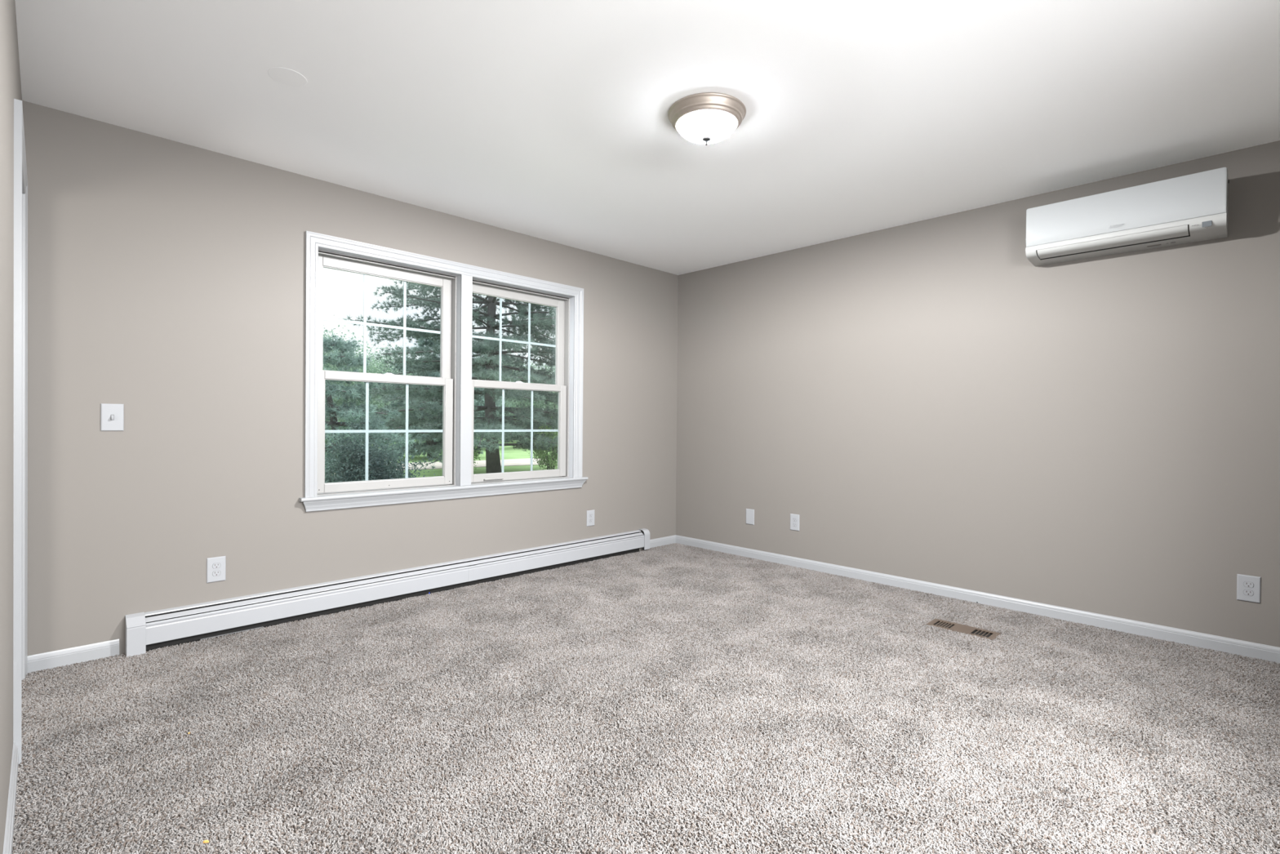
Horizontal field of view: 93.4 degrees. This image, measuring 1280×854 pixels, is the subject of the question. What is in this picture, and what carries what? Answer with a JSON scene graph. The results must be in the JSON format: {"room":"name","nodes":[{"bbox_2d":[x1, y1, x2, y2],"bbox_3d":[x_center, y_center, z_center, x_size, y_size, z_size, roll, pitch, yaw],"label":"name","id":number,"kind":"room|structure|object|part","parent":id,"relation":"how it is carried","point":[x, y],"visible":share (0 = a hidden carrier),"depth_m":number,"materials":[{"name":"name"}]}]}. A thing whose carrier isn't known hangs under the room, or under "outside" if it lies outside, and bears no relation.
{"room":"empty bedroom","nodes":[
{"label":"empty bedroom","id":0,"kind":"room"},
{"bbox_2d":[0,0,22,853],"bbox_3d":[-1.163,-0.137,1.002,0.110,2.452,4.300,0,1,-45],"label":"wall","id":1,"kind":"structure","parent":0,"point":[10,73],"depth_m":1.51,"materials":[{"name":"beige paint"}]},
{"bbox_2d":[2,742,18,853],"bbox_3d":[-0.865,1.053,0.785,0.012,0.082,3.145,0,1,-45],"label":"baseboard","id":2,"kind":"structure","parent":1,"relation":"attached to","point":[9,829],"depth_m":1.62,"materials":[{"name":"white paint"}]},
{"bbox_2d":[13,98,27,764],"bbox_3d":[-2.327,0.019,2.192,0.128,2.102,0.935,0,1,-45],"label":"trim","id":3,"kind":"structure","parent":1,"relation":"attached to","point":[20,177],"depth_m":1.90,"materials":[{"name":"white paint"}]},
{"bbox_3d":[-1.982,0.024,1.922,0.018,2.102,0.066,0,1,-45],"label":"casing","id":4,"kind":"part","parent":3,"relation":"part of","materials":[{"name":"white paint"}]},
{"bbox_3d":[-2.593,0.014,2.540,0.018,2.102,0.066,0,1,-45],"label":"casing","id":5,"kind":"part","parent":3,"relation":"part of","materials":[{"name":"white paint"}]},
{"bbox_3d":[-2.279,-0.999,2.223,0.018,0.066,0.935,0,1,-45],"label":"head casing","id":6,"kind":"part","parent":3,"relation":"part of","materials":[{"name":"white paint"}]},
{"bbox_2d":[22,100,678,655],"bbox_3d":[-1.188,-0.160,4.106,4.439,2.452,0.150,0,1,-45],"label":"wall","id":7,"kind":"structure","parent":0,"point":[166,277],"depth_m":3.05,"materials":[{"name":"beige paint"}]},
{"bbox_2d":[26,638,119,672],"bbox_3d":[-2.529,1.024,2.686,0.317,0.082,0.012,0,1,-45],"label":"baseboard","id":8,"kind":"structure","parent":7,"relation":"attached to","point":[49,660],"depth_m":2.68,"materials":[{"name":"white paint"}]},
{"bbox_2d":[100,403,124,431],"bbox_3d":[-2.422,-0.044,2.768,0.080,0.125,0.020,0,1,-45],"label":"light switch","id":9,"kind":"object","parent":7,"relation":"attached to","point":[112,415],"visible":1,"depth_m":2.77,"materials":[{"name":"white plastic"}]},
{"bbox_2d":[206,555,226,582],"bbox_3d":[-2.149,0.722,3.059,0.080,0.125,0.008,0,1,-45],"label":"wall outlet","id":10,"kind":"object","parent":7,"relation":"attached to","point":[216,566],"visible":1,"depth_m":3.06,"materials":[{"name":"white plastic"}]},
{"bbox_2d":[212,570,220,576],"bbox_3d":[-2.147,0.742,3.057,0.034,0.026,0.002,0,1,-45],"label":"receptacle","id":11,"kind":"object","parent":10,"relation":"attached to","point":[215,573],"depth_m":3.06,"materials":[{"name":"white plastic"}]},
{"bbox_2d":[212,562,220,568],"bbox_3d":[-2.147,0.703,3.057,0.034,0.026,0.002,0,1,-45],"label":"receptacle","id":12,"kind":"object","parent":10,"relation":"attached to","point":[215,565],"depth_m":3.06,"materials":[{"name":"white plastic"}]},
{"bbox_2d":[124,528,649,657],"bbox_3d":[-1.159,0.972,3.995,3.429,0.190,0.074,0,1,-45],"label":"baseboard heater","id":13,"kind":"object","parent":7,"relation":"attached to","point":[144,632],"visible":0.99,"depth_m":3.47,"materials":[{"name":"white metal"}]},
{"bbox_2d":[144,529,640,615],"bbox_3d":[-1.173,0.889,4.015,3.305,0.012,0.024,0,1,-45],"label":"hood","id":14,"kind":"object","parent":13,"relation":"attached to","point":[262,596],"depth_m":3.58,"materials":[{"name":"white metal"}]},
{"bbox_3d":[-1.114,0.971,4.002,0.058,0.101,0.010,0,1,-45],"label":"splice plate","id":15,"kind":"part","parent":13,"relation":"part of","materials":[{"name":"white metal"}]},
{"bbox_2d":[316,247,461,495],"bbox_3d":[-1.554,-0.307,3.741,0.894,1.428,0.148,0,1,-45],"label":"window","id":16,"kind":"structure","parent":7,"relation":"in","point":[449,379],"depth_m":3.83,"materials":[{"name":"white paint"}]},
{"bbox_3d":[-1.589,-0.639,3.776,0.846,0.713,0.032,0,1,-45],"label":"sash","id":17,"kind":"part","parent":16,"relation":"part of","materials":[{"name":"white plastic"}]},
{"bbox_3d":[-1.566,0.029,3.752,0.846,0.704,0.034,0,1,-45],"label":"sash","id":18,"kind":"part","parent":16,"relation":"part of","materials":[{"name":"white plastic"}]},
{"bbox_2d":[298,231,588,511],"bbox_3d":[-1.160,-0.304,4.042,2.030,1.552,0.110,0,1,-45],"label":"trim","id":19,"kind":"structure","parent":7,"relation":"attached to","point":[312,502],"depth_m":3.96,"materials":[{"name":"white paint"}]},
{"bbox_3d":[-1.827,-0.345,3.353,0.063,1.471,0.018,0,1,-45],"label":"casing","id":20,"kind":"part","parent":19,"relation":"part of","materials":[{"name":"white paint"}]},
{"bbox_3d":[-1.144,-1.044,4.017,1.967,0.073,0.018,0,1,-45],"label":"head casing","id":21,"kind":"part","parent":19,"relation":"part of","materials":[{"name":"white paint"}]},
{"bbox_3d":[-1.159,-0.308,4.017,0.080,1.398,0.014,0,1,-45],"label":"mullion casing","id":22,"kind":"part","parent":19,"relation":"part of","materials":[{"name":"white paint"}]},
{"bbox_3d":[-0.479,-0.344,4.685,0.082,1.471,0.018,0,1,-45],"label":"casing","id":23,"kind":"part","parent":19,"relation":"part of","materials":[{"name":"white paint"}]},
{"bbox_2d":[471,276,573,484],"bbox_3d":[-0.878,-0.306,4.409,0.896,1.428,0.148,0,1,-45],"label":"window","id":24,"kind":"structure","parent":7,"relation":"in","point":[563,304],"depth_m":4.56,"materials":[{"name":"white paint"}]},
{"bbox_3d":[-1.030,0.368,4.248,0.150,0.016,0.021,0,1,-45],"label":"lift handle","id":25,"kind":"part","parent":24,"relation":"part of","materials":[{"name":"white plastic"}]},
{"bbox_3d":[-0.913,-0.638,4.445,0.848,0.713,0.032,0,1,-45],"label":"sash","id":26,"kind":"part","parent":24,"relation":"part of","materials":[{"name":"white plastic"}]},
{"bbox_3d":[-0.890,0.030,4.421,0.848,0.704,0.034,0,1,-45],"label":"sash","id":27,"kind":"part","parent":24,"relation":"part of","materials":[{"name":"white plastic"}]},
{"bbox_2d":[586,509,594,526],"bbox_3d":[-0.391,0.725,4.796,0.080,0.125,0.008,0,1,-45],"label":"wall outlet","id":28,"kind":"object","parent":7,"relation":"attached to","point":[590,513],"visible":1,"depth_m":4.79,"materials":[{"name":"white plastic"}]},
{"bbox_2d":[642,534,675,549],"bbox_3d":[0.178,1.028,5.362,0.428,0.082,0.012,0,1,-45],"label":"baseboard","id":29,"kind":"structure","parent":7,"relation":"attached to","point":[656,542],"depth_m":5.38,"materials":[{"name":"white paint"}]},
{"bbox_2d":[14,621,1248,853],"bbox_3d":[-0.367,1.149,1.915,6.350,0.120,4.450,0,1,-45],"label":"floor","id":30,"kind":"structure","parent":0,"point":[938,621],"depth_m":1.72,"materials":[{"name":"grey carpet"}]},
{"bbox_2d":[925,618,1000,639],"bbox_3d":[1.739,1.091,3.248,0.140,0.012,0.330,0,1,-45],"label":"floor vent","id":31,"kind":"object","parent":30,"relation":"in","point":[959,628],"visible":0.97,"depth_m":3.24,"materials":[{"name":"beige metal"}]},
{"bbox_2d":[12,542,1279,853],"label":"carpet","id":32,"kind":"object","parent":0,"point":[731,617],"depth_m":2.15,"materials":[{"name":"grey carpet"}]},
{"bbox_2d":[14,0,1279,275],"bbox_3d":[0.335,-1.421,2.567,4.439,0.120,4.450,0,1,-45],"label":"ceiling","id":33,"kind":"structure","parent":0,"point":[548,120],"depth_m":2.48,"materials":[{"name":"white paint"}]},
{"bbox_2d":[267,66,306,86],"bbox_3d":[-1.384,-1.374,2.369,0.134,0.001,0.134,0,1,-45],"label":"cover plate","id":34,"kind":"object","parent":33,"relation":"attached to","point":[285,76],"visible":1,"depth_m":2.37,"materials":[{"name":"paint"}]},
{"bbox_2d":[667,92,746,145],"bbox_3d":[0.289,-1.292,2.614,0.337,0.140,0.337,0,1,-45],"label":"ceiling light","id":35,"kind":"object","parent":33,"relation":"attached to","point":[718,102],"visible":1,"depth_m":2.53,"materials":[{"name":"silver metal"}]},
{"bbox_3d":[0.289,-1.281,2.614,0.258,0.062,0.258,0,1,-45],"label":"lamp shade","id":36,"kind":"part","parent":35,"relation":"part of","materials":[{"name":"white glass"}]},
{"bbox_2d":[675,140,1279,647],"bbox_3d":[1.901,-0.133,4.031,0.150,2.452,4.300,0,1,-45],"label":"wall","id":37,"kind":"structure","parent":0,"point":[931,402],"depth_m":3.60,"materials":[{"name":"beige paint"}]},
{"bbox_2d":[746,508,754,524],"bbox_3d":[0.899,0.734,4.932,0.007,0.125,0.080,0,1,-45],"label":"blank wall plate","id":38,"kind":"object","parent":37,"relation":"attached to","point":[749,513],"visible":1,"depth_m":4.93,"materials":[{"name":"white plastic"}]},
{"bbox_2d":[790,513,799,530],"bbox_3d":[1.190,0.733,4.637,0.008,0.125,0.080,0,1,-45],"label":"wall outlet","id":39,"kind":"object","parent":37,"relation":"attached to","point":[794,518],"visible":1,"depth_m":4.63,"materials":[{"name":"white plastic"}]},
{"bbox_2d":[675,534,1279,662],"bbox_3d":[1.763,1.051,4.054,0.012,0.082,4.100,0,1,-45],"label":"baseboard","id":40,"kind":"structure","parent":37,"relation":"attached to","point":[1245,648],"depth_m":3.54,"materials":[{"name":"white paint"}]},
{"bbox_2d":[1025,167,1229,266],"bbox_3d":[2.514,-1.072,3.155,0.213,0.280,0.808,0,1,-45],"label":"air conditioner","id":41,"kind":"object","parent":37,"relation":"attached to","point":[1193,207],"visible":1,"depth_m":3.06,"materials":[{"name":"white plastic"}]},
{"bbox_2d":[1035,224,1190,259],"bbox_3d":[2.447,-0.957,3.148,0.100,0.035,0.625,0,1,-45],"label":"air vent","id":42,"kind":"object","parent":41,"relation":"attached to","point":[1163,233],"depth_m":3.11,"materials":[{"name":"white plastic"}]},
{"bbox_2d":[1236,573,1260,603],"bbox_3d":[2.917,0.774,2.890,0.008,0.125,0.080,0,1,-45],"label":"wall outlet","id":43,"kind":"object","parent":37,"relation":"attached to","point":[1248,587],"visible":1,"depth_m":2.89,"materials":[{"name":"white plastic"}]},
{"bbox_2d":[1243,589,1253,595],"bbox_3d":[2.915,0.794,2.888,0.002,0.026,0.034,0,1,-45],"label":"receptacle","id":44,"kind":"object","parent":43,"relation":"attached to","point":[1246,592],"depth_m":2.89,"materials":[{"name":"white plastic"}]},
{"bbox_2d":[1243,581,1253,587],"bbox_3d":[2.915,0.755,2.888,0.002,0.026,0.034,0,1,-45],"label":"receptacle","id":45,"kind":"object","parent":43,"relation":"attached to","point":[1246,584],"depth_m":2.89,"materials":[{"name":"white plastic"}]},
{"label":"outside","id":46,"kind":"structure","parent":0,"visible":0},
{"bbox_2d":[324,437,557,481],"bbox_3d":[-9.181,1.294,49.275,72.000,0.300,74.400,0,1,-45],"label":"lawn","id":47,"kind":"structure","parent":46,"point":[509,452],"depth_m":24.33,"materials":[{"name":"green plant"}]},
{"bbox_2d":[323,324,389,448],"bbox_3d":[-14.512,-1.957,26.494,6.206,6.464,7.532,1,1,31],"label":"tree","id":48,"kind":"object","parent":47,"relation":"on","point":[332,367],"visible":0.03,"depth_m":26.79,"materials":[{"name":"green plant"}]},
{"bbox_2d":[323,333,416,482],"bbox_3d":[-6.214,-0.218,12.430,3.344,3.389,3.586,1,0,19],"label":"evergreen tree","id":49,"kind":"object","parent":47,"relation":"on","point":[331,392],"visible":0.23,"depth_m":12.10,"materials":[{"name":"green plant"}]},
{"bbox_2d":[324,408,435,483],"bbox_3d":[-2.766,0.669,6.104,1.229,1.714,1.444,1,0,30],"label":"shrub","id":50,"kind":"object","parent":47,"relation":"on","point":[349,468],"visible":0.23,"depth_m":5.98,"materials":[{"name":"green plant"}]},
{"bbox_2d":[350,341,422,443],"bbox_3d":[-15.745,-2.142,37.731,6.690,6.643,9.336,1,1,43],"label":"tree","id":51,"kind":"object","parent":47,"relation":"on","point":[388,369],"visible":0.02,"depth_m":36.80,"materials":[{"name":"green plant"}]},
{"bbox_2d":[372,333,485,457],"bbox_3d":[-8.693,-1.405,25.580,5.473,5.530,5.616,0,1,-45],"label":"pine tree","id":52,"kind":"object","parent":47,"relation":"on","point":[430,343],"visible":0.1,"depth_m":24.96,"materials":[{"name":"green plant"}]},
{"bbox_2d":[324,279,558,473],"bbox_3d":[-4.808,-5.055,18.280,8.818,12.971,8.971,0,0,-5],"label":"pine tree","id":53,"kind":"object","parent":47,"relation":"on","point":[486,365],"visible":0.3,"depth_m":17.21,"materials":[{"name":"green plant"}]},
{"bbox_2d":[334,457,557,474],"bbox_3d":[0.338,1.370,28.976,57.000,0.020,4.043,0,1,-45],"label":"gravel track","id":54,"kind":"object","parent":47,"relation":"on","point":[510,462],"visible":0.03,"depth_m":22.20,"materials":[{"name":"grey gravel"}]},
{"bbox_2d":[389,356,511,443],"bbox_3d":[-10.370,-1.653,33.436,6.775,5.825,7.088,1,0,11],"label":"tree","id":55,"kind":"object","parent":47,"relation":"on","point":[479,402],"visible":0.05,"depth_m":32.80,"materials":[{"name":"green plant"}]},
{"bbox_2d":[439,444,480,474],"bbox_3d":[-4.901,0.704,16.378,1.011,1.449,0.965,0,1,-45],"label":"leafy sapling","id":56,"kind":"object","parent":47,"relation":"on","point":[475,454],"visible":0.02,"depth_m":16.37,"materials":[{"name":"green plant"}]},
{"bbox_2d":[473,352,545,442],"bbox_3d":[-10.177,-2.565,46.312,6.840,7.455,9.850,1,1,40],"label":"tree","id":57,"kind":"object","parent":47,"relation":"on","point":[505,402],"visible":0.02,"depth_m":44.98,"materials":[{"name":"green plant"}]},
{"bbox_2d":[504,355,558,441],"bbox_3d":[-5.262,-1.724,36.887,6.068,6.003,7.100,1,1,40],"label":"tree","id":58,"kind":"object","parent":47,"relation":"on","point":[541,404],"visible":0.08,"depth_m":35.43,"materials":[{"name":"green plant"}]},
{"bbox_2d":[528,416,557,470],"bbox_3d":[-2.649,0.560,17.736,1.476,1.760,1.456,0,1,-45],"label":"leafy shrub","id":59,"kind":"object","parent":47,"relation":"on","point":[550,461],"visible":0.49,"depth_m":17.62,"materials":[{"name":"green plant"}]}
]}

